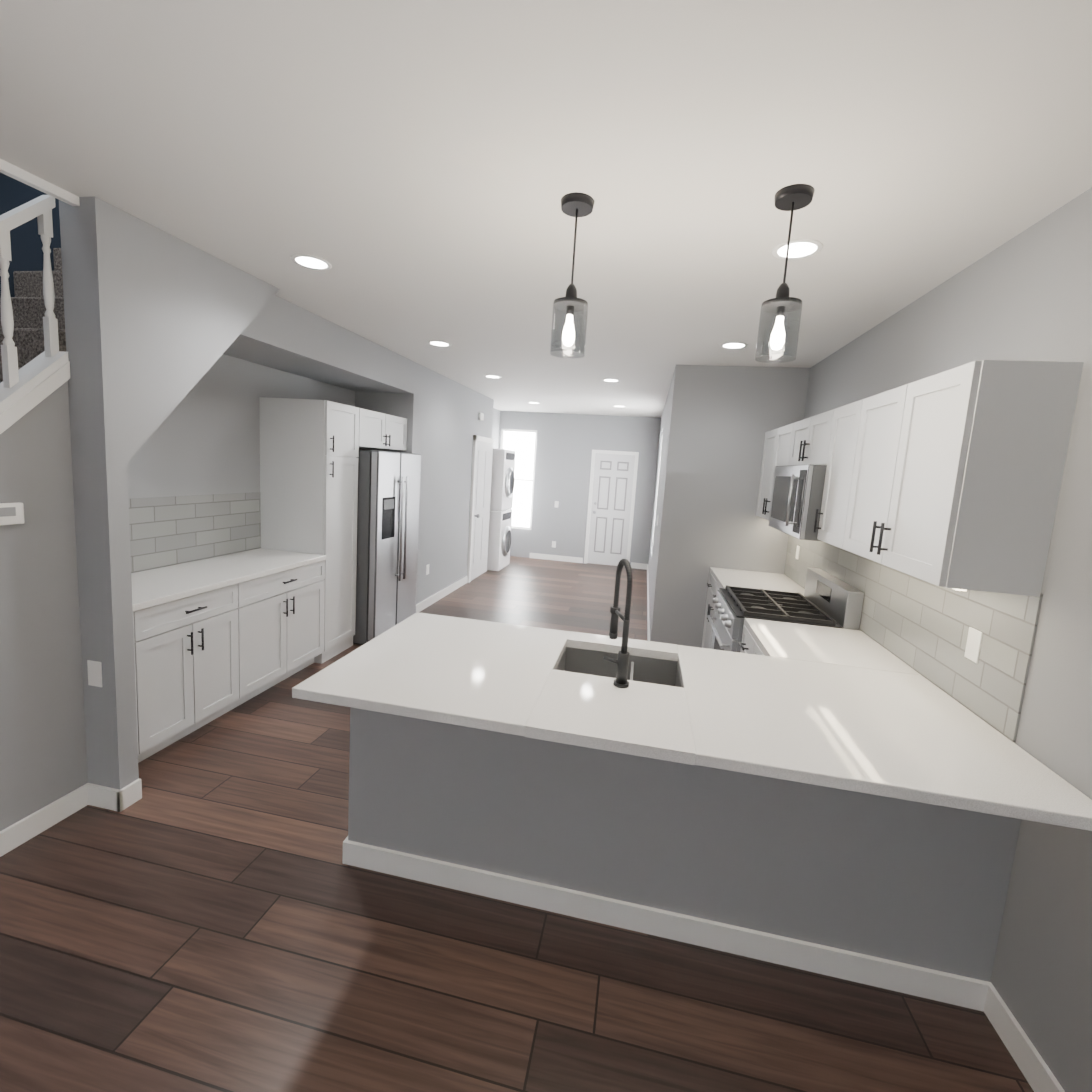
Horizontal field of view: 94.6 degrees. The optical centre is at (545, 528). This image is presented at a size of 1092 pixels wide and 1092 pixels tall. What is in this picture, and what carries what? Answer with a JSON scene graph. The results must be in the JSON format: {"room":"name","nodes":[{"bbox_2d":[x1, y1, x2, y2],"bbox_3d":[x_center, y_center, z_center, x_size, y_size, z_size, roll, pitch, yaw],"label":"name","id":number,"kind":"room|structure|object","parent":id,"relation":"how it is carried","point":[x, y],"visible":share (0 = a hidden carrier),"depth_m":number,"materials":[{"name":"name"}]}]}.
{"room":"kitchen","nodes":[
{"label":"kitchen","id":0,"kind":"room"},
{"bbox_2d":[0,380,87,830],"bbox_3d":[-2.667,0.565,-0.202,0.100,2.047,5.120,5,7,11],"label":"wall","id":1,"kind":"structure","parent":0,"point":[43,757],"depth_m":2.14,"materials":[{"name":"grey paint"}]},
{"bbox_2d":[0,502,24,524],"bbox_3d":[-2.133,-0.055,1.983,0.026,0.085,0.120,5,7,11],"label":"thermostat","id":2,"kind":"object","parent":1,"relation":"attached to","point":[11,513],"visible":1,"depth_m":2.00,"materials":[{"name":"white plastic"}]},
{"bbox_2d":[0,783,99,856],"bbox_3d":[-2.672,1.535,-0.094,0.015,0.100,5.120,5,7,11],"label":"baseboard","id":3,"kind":"structure","parent":1,"relation":"attached to","point":[32,825],"depth_m":2.23,"materials":[{"name":"white wood"}]},
{"bbox_2d":[59,196,279,789],"bbox_3d":[-1.907,-0.076,2.745,0.185,2.700,1.059,5,7,11],"label":"wall pillar","id":4,"kind":"structure","parent":0,"point":[157,321],"depth_m":2.27,"materials":[{"name":"grey paint"}]},
{"bbox_2d":[87,660,101,686],"bbox_3d":[-2.071,0.668,2.313,0.075,0.120,0.006,5,7,11],"label":"electrical outlet plate","id":5,"kind":"object","parent":4,"relation":"attached to","point":[94,667],"depth_m":2.31,"materials":[{"name":"white plastic"}]},
{"bbox_2d":[127,354,354,570],"bbox_3d":[-2.446,-0.252,3.900,0.150,2.700,3.140,5,7,11],"label":"wall","id":6,"kind":"structure","parent":0,"point":[203,438],"depth_m":3.65,"materials":[{"name":"grey paint"}]},
{"bbox_2d":[128,492,260,572],"bbox_3d":[-2.504,0.025,3.297,0.008,0.460,1.696,5,7,11],"label":"tile backsplash","id":7,"kind":"structure","parent":6,"relation":"attached to","point":[169,531],"depth_m":3.49,"materials":[{"name":"white tile"}]},
{"bbox_2d":[359,408,406,450],"bbox_3d":[-1.803,-0.948,4.846,0.633,0.330,0.891,5,7,11],"label":"upper cabinet","id":8,"kind":"object","parent":6,"relation":"attached to","point":[378,430],"visible":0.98,"depth_m":4.74,"materials":[{"name":"white wood"}]},
{"bbox_2d":[0,172,493,603],"bbox_3d":[-2.434,-1.448,2.541,1.195,5.400,10.990,5,7,11],"label":"wall","id":9,"kind":"structure","parent":0,"point":[439,413],"depth_m":5.84,"materials":[{"name":"grey paint"}]},
{"bbox_2d":[0,159,79,205],"bbox_3d":[-2.420,-1.125,-0.437,0.032,0.155,5.119,5,7,11],"label":"trim","id":10,"kind":"structure","parent":9,"relation":"attached to","point":[32,180],"depth_m":1.93,"materials":[{"name":"white wood"}]},
{"bbox_2d":[426,564,428,574],"bbox_3d":[-1.381,0.482,5.881,0.006,0.120,0.075,5,7,11],"label":"electrical outlet plate","id":11,"kind":"object","parent":9,"relation":"attached to","point":[427,566],"depth_m":5.87,"materials":[{"name":"white plastic"}]},
{"bbox_2d":[416,576,467,611],"bbox_3d":[-1.230,0.784,6.790,0.015,0.100,2.745,5,7,11],"label":"baseboard","id":12,"kind":"structure","parent":9,"relation":"attached to","point":[434,598],"depth_m":6.29,"materials":[{"name":"white wood"}]},
{"bbox_2d":[467,435,493,582],"bbox_3d":[-0.943,-0.300,7.551,0.106,2.100,0.875,5,7,11],"label":"door","id":13,"kind":"structure","parent":9,"relation":"in","point":[481,472],"depth_m":7.45,"materials":[{"name":"white wood"}]},
{"bbox_2d":[479,412,483,420],"bbox_3d":[-0.929,-1.602,7.224,0.034,0.100,0.140,5,7,11],"label":"detector","id":14,"kind":"object","parent":9,"relation":"attached to","point":[481,416],"visible":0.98,"depth_m":7.18,"materials":[{"name":"white plastic"}]},
{"bbox_2d":[223,295,414,393],"bbox_3d":[-1.899,-1.440,4.058,0.660,0.315,2.365,5,7,11],"label":"wall","id":15,"kind":"structure","parent":0,"point":[280,333],"depth_m":3.80,"materials":[{"name":"grey paint"}]},
{"bbox_2d":[492,408,499,448],"bbox_3d":[-1.151,-0.765,8.770,0.150,2.700,1.510,5,7,11],"label":"wall","id":16,"kind":"structure","parent":0,"point":[496,424],"depth_m":9.17,"materials":[{"name":"grey paint"}]},
{"bbox_2d":[0,556,1033,1091],"bbox_3d":[-0.569,1.322,3.401,5.300,0.060,12.800,5,7,11],"label":"floor","id":17,"kind":"structure","parent":0,"point":[210,910],"depth_m":1.71,"materials":[{"name":"brown wood"}]},
{"bbox_2d":[0,248,65,382],"bbox_3d":[-2.613,-0.238,2.459,0.860,3.000,4.078,5,7,11],"label":"staircase","id":18,"kind":"structure","parent":17,"relation":"on","point":[28,306],"depth_m":2.50,"materials":[{"name":"carpet"}]},
{"bbox_2d":[0,195,69,433],"bbox_3d":[-2.333,0.049,1.312,0.133,2.685,1.928,5,7,11],"label":"stair rail","id":19,"kind":"object","parent":18,"relation":"attached to","point":[31,384],"visible":1,"depth_m":1.99,"materials":[{"name":"white wood"}]},
{"bbox_2d":[133,606,156,762],"bbox_3d":[-2.402,0.830,2.604,0.596,0.876,0.208,5,7,11],"label":"base cabinet","id":20,"kind":"object","parent":17,"relation":"on","point":[143,618],"depth_m":2.63,"materials":[{"name":"white wood"}]},
{"bbox_2d":[153,581,248,751],"bbox_3d":[-2.323,0.787,2.999,0.596,0.876,0.727,5,7,11],"label":"base cabinet","id":21,"kind":"object","parent":17,"relation":"on","point":[202,659],"depth_m":2.95,"materials":[{"name":"white wood"}]},
{"bbox_2d":[249,560,324,698],"bbox_3d":[-2.185,0.711,3.693,0.596,0.876,0.947,5,7,11],"label":"base cabinet","id":22,"kind":"object","parent":17,"relation":"on","point":[286,608],"depth_m":3.65,"materials":[{"name":"white wood"}]},
{"bbox_2d":[131,548,325,611],"bbox_3d":[-2.223,0.298,3.272,0.609,0.037,1.694,5,7,11],"label":"countertop","id":23,"kind":"structure","parent":22,"relation":"on","point":[157,586],"depth_m":3.22,"materials":[{"name":"white stone"}]},
{"bbox_2d":[260,397,358,663],"bbox_3d":[-1.991,0.016,4.298,0.633,2.130,0.454,5,7,11],"label":"pantry","id":24,"kind":"object","parent":17,"relation":"on","point":[309,451],"visible":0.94,"depth_m":4.07,"materials":[{"name":"white wood"}]},
{"bbox_2d":[353,450,420,644],"bbox_3d":[-1.769,0.130,4.951,0.831,1.775,0.860,5,7,11],"label":"fridge","id":25,"kind":"object","parent":17,"relation":"on","point":[387,527],"visible":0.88,"depth_m":4.62,"materials":[{"name":"grey metal"}]},
{"bbox_2d":[348,707,467,865],"bbox_3d":[-0.511,0.979,2.373,0.504,0.876,0.650,5,7,11],"label":"base cabinet","id":26,"kind":"object","parent":17,"relation":"on","point":[408,776],"depth_m":2.06,"materials":[{"name":"grey paint"}]},
{"bbox_2d":[343,836,988,1011],"bbox_3d":[0.371,1.445,2.231,2.393,0.100,0.645,5,7,11],"label":"baseboard","id":27,"kind":"structure","parent":26,"relation":"attached to","point":[944,987],"depth_m":1.88,"materials":[{"name":"white wood"}]},
{"bbox_2d":[487,448,515,570],"bbox_3d":[-0.868,-0.328,8.392,0.560,1.959,0.670,5,7,11],"label":"dryer","id":28,"kind":"object","parent":17,"relation":"on","point":[501,502],"visible":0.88,"depth_m":8.10,"materials":[{"name":"white metal"}]},
{"bbox_2d":[464,727,603,893],"bbox_3d":[-0.010,1.023,2.278,0.520,0.876,0.650,5,7,11],"label":"base cabinet","id":29,"kind":"object","parent":17,"relation":"on","point":[530,804],"depth_m":1.96,"materials":[{"name":"grey paint"}]},
{"bbox_2d":[592,750,811,937],"bbox_3d":[0.595,1.076,2.163,0.717,0.876,0.650,5,7,11],"label":"base cabinet","id":30,"kind":"object","parent":17,"relation":"on","point":[713,844],"depth_m":1.84,"materials":[{"name":"grey paint"}]},
{"bbox_2d":[702,572,719,648],"bbox_3d":[1.693,0.899,4.180,0.631,0.876,0.865,5,7,11],"label":"base cabinet","id":31,"kind":"object","parent":17,"relation":"on","point":[713,586],"depth_m":4.39,"materials":[{"name":"white wood"}]},
{"bbox_2d":[710,567,804,595],"bbox_3d":[1.727,0.447,4.124,0.637,0.037,0.867,5,7,11],"label":"countertop","id":32,"kind":"structure","parent":31,"relation":"on","point":[730,577],"depth_m":4.12,"materials":[{"name":"white stone"}]},
{"bbox_2d":[739,624,764,655],"bbox_3d":[1.394,1.064,2.682,0.631,0.876,0.643,5,7,11],"label":"base cabinet","id":33,"kind":"object","parent":17,"relation":"on","point":[748,644],"depth_m":2.83,"materials":[{"name":"white wood"}]},
{"bbox_2d":[744,617,914,670],"bbox_3d":[1.423,0.610,2.631,0.651,0.037,0.635,5,7,11],"label":"countertop","id":34,"kind":"structure","parent":33,"relation":"on","point":[785,638],"depth_m":2.61,"materials":[{"name":"white stone"}]},
{"bbox_2d":[707,568,863,652],"bbox_3d":[1.488,0.857,3.372,0.740,1.130,0.760,5,7,11],"label":"range","id":35,"kind":"object","parent":17,"relation":"on","point":[827,600],"visible":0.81,"depth_m":3.18,"materials":[{"name":"silver metal"}]},
{"bbox_2d":[792,784,1020,981],"bbox_3d":[1.265,1.134,2.036,0.651,0.876,0.650,5,7,11],"label":"base cabinet","id":36,"kind":"object","parent":17,"relation":"on","point":[924,885],"depth_m":1.72,"materials":[{"name":"grey paint"}]},
{"bbox_2d":[292,612,1091,830],"bbox_3d":[0.397,0.622,1.996,2.421,0.037,0.975,5,7,11],"label":"countertop","id":37,"kind":"structure","parent":36,"relation":"on","point":[850,710],"depth_m":1.75,"materials":[{"name":"white stone"}]},
{"bbox_2d":[603,559,632,687],"bbox_3d":[0.295,0.356,1.982,0.106,0.477,0.203,5,7,11],"label":"faucet","id":38,"kind":"object","parent":37,"relation":"on","point":[620,680],"visible":0.98,"depth_m":1.92,"materials":[{"name":"grey metal"}]},
{"bbox_2d":[556,647,681,686],"bbox_3d":[0.309,0.721,2.202,0.532,0.216,0.392,5,7,11],"label":"sink","id":39,"kind":"object","parent":37,"relation":"in","point":[640,668],"visible":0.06,"depth_m":2.37,"materials":[{"name":"silver metal"}]},
{"bbox_2d":[0,0,1091,417],"bbox_3d":[-0.392,-1.442,3.063,5.300,0.120,12.800,5,7,11],"label":"ceiling","id":40,"kind":"structure","parent":0,"point":[412,172],"depth_m":1.57,"materials":[{"name":"white paint"}]},
{"bbox_2d":[291,254,331,270],"bbox_3d":[-1.215,-1.375,2.609,0.195,0.006,0.195,2,7,-13],"label":"recessed light","id":41,"kind":"object","parent":40,"relation":"in","point":[307,261],"depth_m":2.60,"materials":[{"name":"white plastic"}]},
{"bbox_2d":[428,341,450,346],"bbox_3d":[-0.897,-1.555,4.249,0.195,0.006,0.195,4,7,5],"label":"recessed light","id":42,"kind":"object","parent":40,"relation":"in","point":[435,343],"depth_m":4.25,"materials":[{"name":"white"}]},
{"bbox_2d":[484,375,500,378],"bbox_3d":[-0.601,-1.714,5.700,0.195,0.006,0.195,4,7,5],"label":"recessed light","id":43,"kind":"object","parent":40,"relation":"in","point":[488,376],"depth_m":5.69,"materials":[{"name":"white plastic"}]},
{"bbox_2d":[550,192,593,357],"bbox_3d":[0.098,-0.930,1.882,0.133,0.544,0.133,5,7,11],"label":"pendant light","id":44,"kind":"object","parent":40,"relation":"hanging from","point":[575,205],"visible":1,"depth_m":1.87,"materials":[{"name":"grey"}]},
{"bbox_2d":[602,379,619,381],"bbox_3d":[0.703,-1.600,5.453,0.195,0.006,0.195,4,7,5],"label":"recessed light","id":45,"kind":"object","parent":40,"relation":"in","point":[606,380],"depth_m":5.45,"materials":[{"name":"white"}]},
{"bbox_2d":[720,342,747,348],"bbox_3d":[1.382,-1.343,3.705,0.195,0.006,0.195,4,7,5],"label":"recessed light","id":46,"kind":"object","parent":40,"relation":"in","point":[729,345],"depth_m":3.70,"materials":[{"name":"white plastic"}]},
{"bbox_2d":[755,184,814,362],"bbox_3d":[0.826,-0.866,1.744,0.133,0.544,0.133,5,7,11],"label":"pendant light","id":47,"kind":"object","parent":40,"relation":"hanging from","point":[793,197],"visible":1,"depth_m":1.73,"materials":[{"name":"grey"}]},
{"bbox_2d":[772,239,822,259],"bbox_3d":[1.056,-1.169,2.118,0.195,0.006,0.195,4,7,5],"label":"recessed light","id":48,"kind":"object","parent":40,"relation":"in","point":[802,248],"depth_m":2.11,"materials":[{"name":"white plastic"}]},
{"bbox_2d":[498,411,660,564],"bbox_3d":[0.498,-0.724,9.297,3.250,2.700,0.150,5,7,11],"label":"wall","id":49,"kind":"structure","parent":0,"point":[567,444],"depth_m":9.19,"materials":[{"name":"grey paint"}]},
{"bbox_2d":[501,429,536,529],"bbox_3d":[-0.538,-0.916,9.477,0.683,1.845,0.100,5,7,11],"label":"window","id":50,"kind":"structure","parent":49,"relation":"in","point":[522,443],"depth_m":9.46,"materials":[{"name":"white"}]},
{"bbox_2d":[529,553,582,562],"bbox_3d":[0.184,0.554,9.415,1.010,0.100,0.015,5,7,11],"label":"baseboard","id":51,"kind":"structure","parent":49,"relation":"attached to","point":[532,555],"depth_m":9.41,"materials":[{"name":"white wood"}]},
{"bbox_2d":[587,453,634,565],"bbox_3d":[1.175,-0.324,9.143,0.710,2.020,0.123,5,7,11],"label":"back door","id":52,"kind":"structure","parent":49,"relation":"in","point":[611,506],"depth_m":9.16,"materials":[{"name":"white wood"}]},
{"bbox_2d":[584,450,638,563],"bbox_3d":[1.183,-0.355,9.176,0.830,2.085,0.140,5,7,11],"label":"door frame","id":53,"kind":"structure","parent":49,"relation":"attached to","point":[636,454],"depth_m":9.08,"materials":[{"name":"white wood"}]},
{"bbox_2d":[631,562,647,568],"bbox_3d":[1.672,0.683,9.133,0.270,0.100,0.015,5,7,11],"label":"baseboard","id":54,"kind":"structure","parent":49,"relation":"attached to","point":[634,565],"depth_m":9.12,"materials":[{"name":"white wood"}]},
{"bbox_2d":[648,370,674,634],"bbox_3d":[1.586,-0.356,6.855,0.150,2.700,4.270,5,7,11],"label":"wall","id":55,"kind":"structure","parent":0,"point":[659,485],"depth_m":5.94,"materials":[{"name":"grey paint"}]},
{"bbox_2d":[646,569,649,640],"bbox_3d":[1.406,0.934,6.947,0.015,0.100,4.435,5,7,11],"label":"baseboard","id":56,"kind":"structure","parent":55,"relation":"attached to","point":[648,622],"depth_m":6.10,"materials":[{"name":"white wood"}]},
{"bbox_2d":[652,435,662,547],"bbox_3d":[1.709,-0.539,7.446,0.100,1.805,0.970,5,7,11],"label":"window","id":57,"kind":"structure","parent":55,"relation":"in","point":[657,491],"depth_m":7.89,"materials":[{"name":"white"}]},
{"bbox_2d":[650,365,809,647],"bbox_3d":[1.627,-0.078,4.611,1.110,2.700,0.150,5,7,11],"label":"wall","id":58,"kind":"structure","parent":0,"point":[723,419],"depth_m":4.51,"materials":[{"name":"grey paint"}]},
{"bbox_2d":[804,187,1091,1091],"bbox_3d":[1.459,0.407,0.554,0.150,2.700,8.230,5,7,11],"label":"wall","id":59,"kind":"structure","parent":0,"point":[1026,295],"depth_m":1.59,"materials":[{"name":"grey paint"}]},
{"bbox_2d":[756,424,815,531],"bbox_3d":[1.945,-0.415,3.986,0.289,0.733,0.865,5,7,11],"label":"upper cabinet","id":60,"kind":"object","parent":59,"relation":"attached to","point":[775,451],"depth_m":4.08,"materials":[{"name":"white wood"}]},
{"bbox_2d":[795,545,799,559],"bbox_3d":[2.068,0.200,4.138,0.005,0.110,0.070,5,7,11],"label":"electrical outlet plate","id":61,"kind":"object","parent":59,"relation":"attached to","point":[798,547],"depth_m":4.13,"materials":[{"name":"white plastic"}]},
{"bbox_2d":[784,411,827,465],"bbox_3d":[1.799,-0.539,3.157,0.289,0.306,0.777,5,7,11],"label":"upper cabinet","id":62,"kind":"object","parent":59,"relation":"attached to","point":[806,437],"depth_m":3.16,"materials":[{"name":"white wood"}]},
{"bbox_2d":[768,464,826,540],"bbox_3d":[1.710,-0.175,3.214,0.423,0.430,0.760,5,7,11],"label":"microwave","id":63,"kind":"object","parent":62,"relation":"attached to","point":[797,496],"visible":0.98,"depth_m":2.98,"materials":[{"name":"grey metal"}]},
{"bbox_2d":[816,403,851,544],"bbox_3d":[1.667,-0.262,2.586,0.289,0.733,0.442,5,7,11],"label":"upper cabinet","id":64,"kind":"object","parent":59,"relation":"attached to","point":[836,444],"depth_m":2.72,"materials":[{"name":"white wood"}]},
{"bbox_2d":[784,535,1042,741],"bbox_3d":[1.859,0.309,3.054,0.008,0.509,2.874,5,7,11],"label":"tile backsplash","id":65,"kind":"structure","parent":59,"relation":"attached to","point":[920,626],"depth_m":2.08,"materials":[{"name":"white tile"}]},
{"bbox_2d":[832,360,1083,596],"bbox_3d":[1.560,-0.203,2.049,0.289,0.733,0.912,5,7,11],"label":"upper cabinet","id":66,"kind":"object","parent":59,"relation":"attached to","point":[951,478],"depth_m":1.64,"materials":[{"name":"white wood"}]},
{"bbox_2d":[964,627,982,662],"bbox_3d":[1.625,0.443,1.914,0.005,0.120,0.075,5,7,11],"label":"electrical outlet plate","id":67,"kind":"object","parent":59,"relation":"attached to","point":[973,644],"depth_m":1.91,"materials":[{"name":"white plastic"}]},
{"bbox_2d":[984,981,1064,1091],"bbox_3d":[0.993,1.854,-0.789,0.015,0.100,5.120,5,7,11],"label":"baseboard","id":68,"kind":"structure","parent":59,"relation":"attached to","point":[1032,1065],"depth_m":1.55,"materials":[{"name":"white wood"}]}
]}

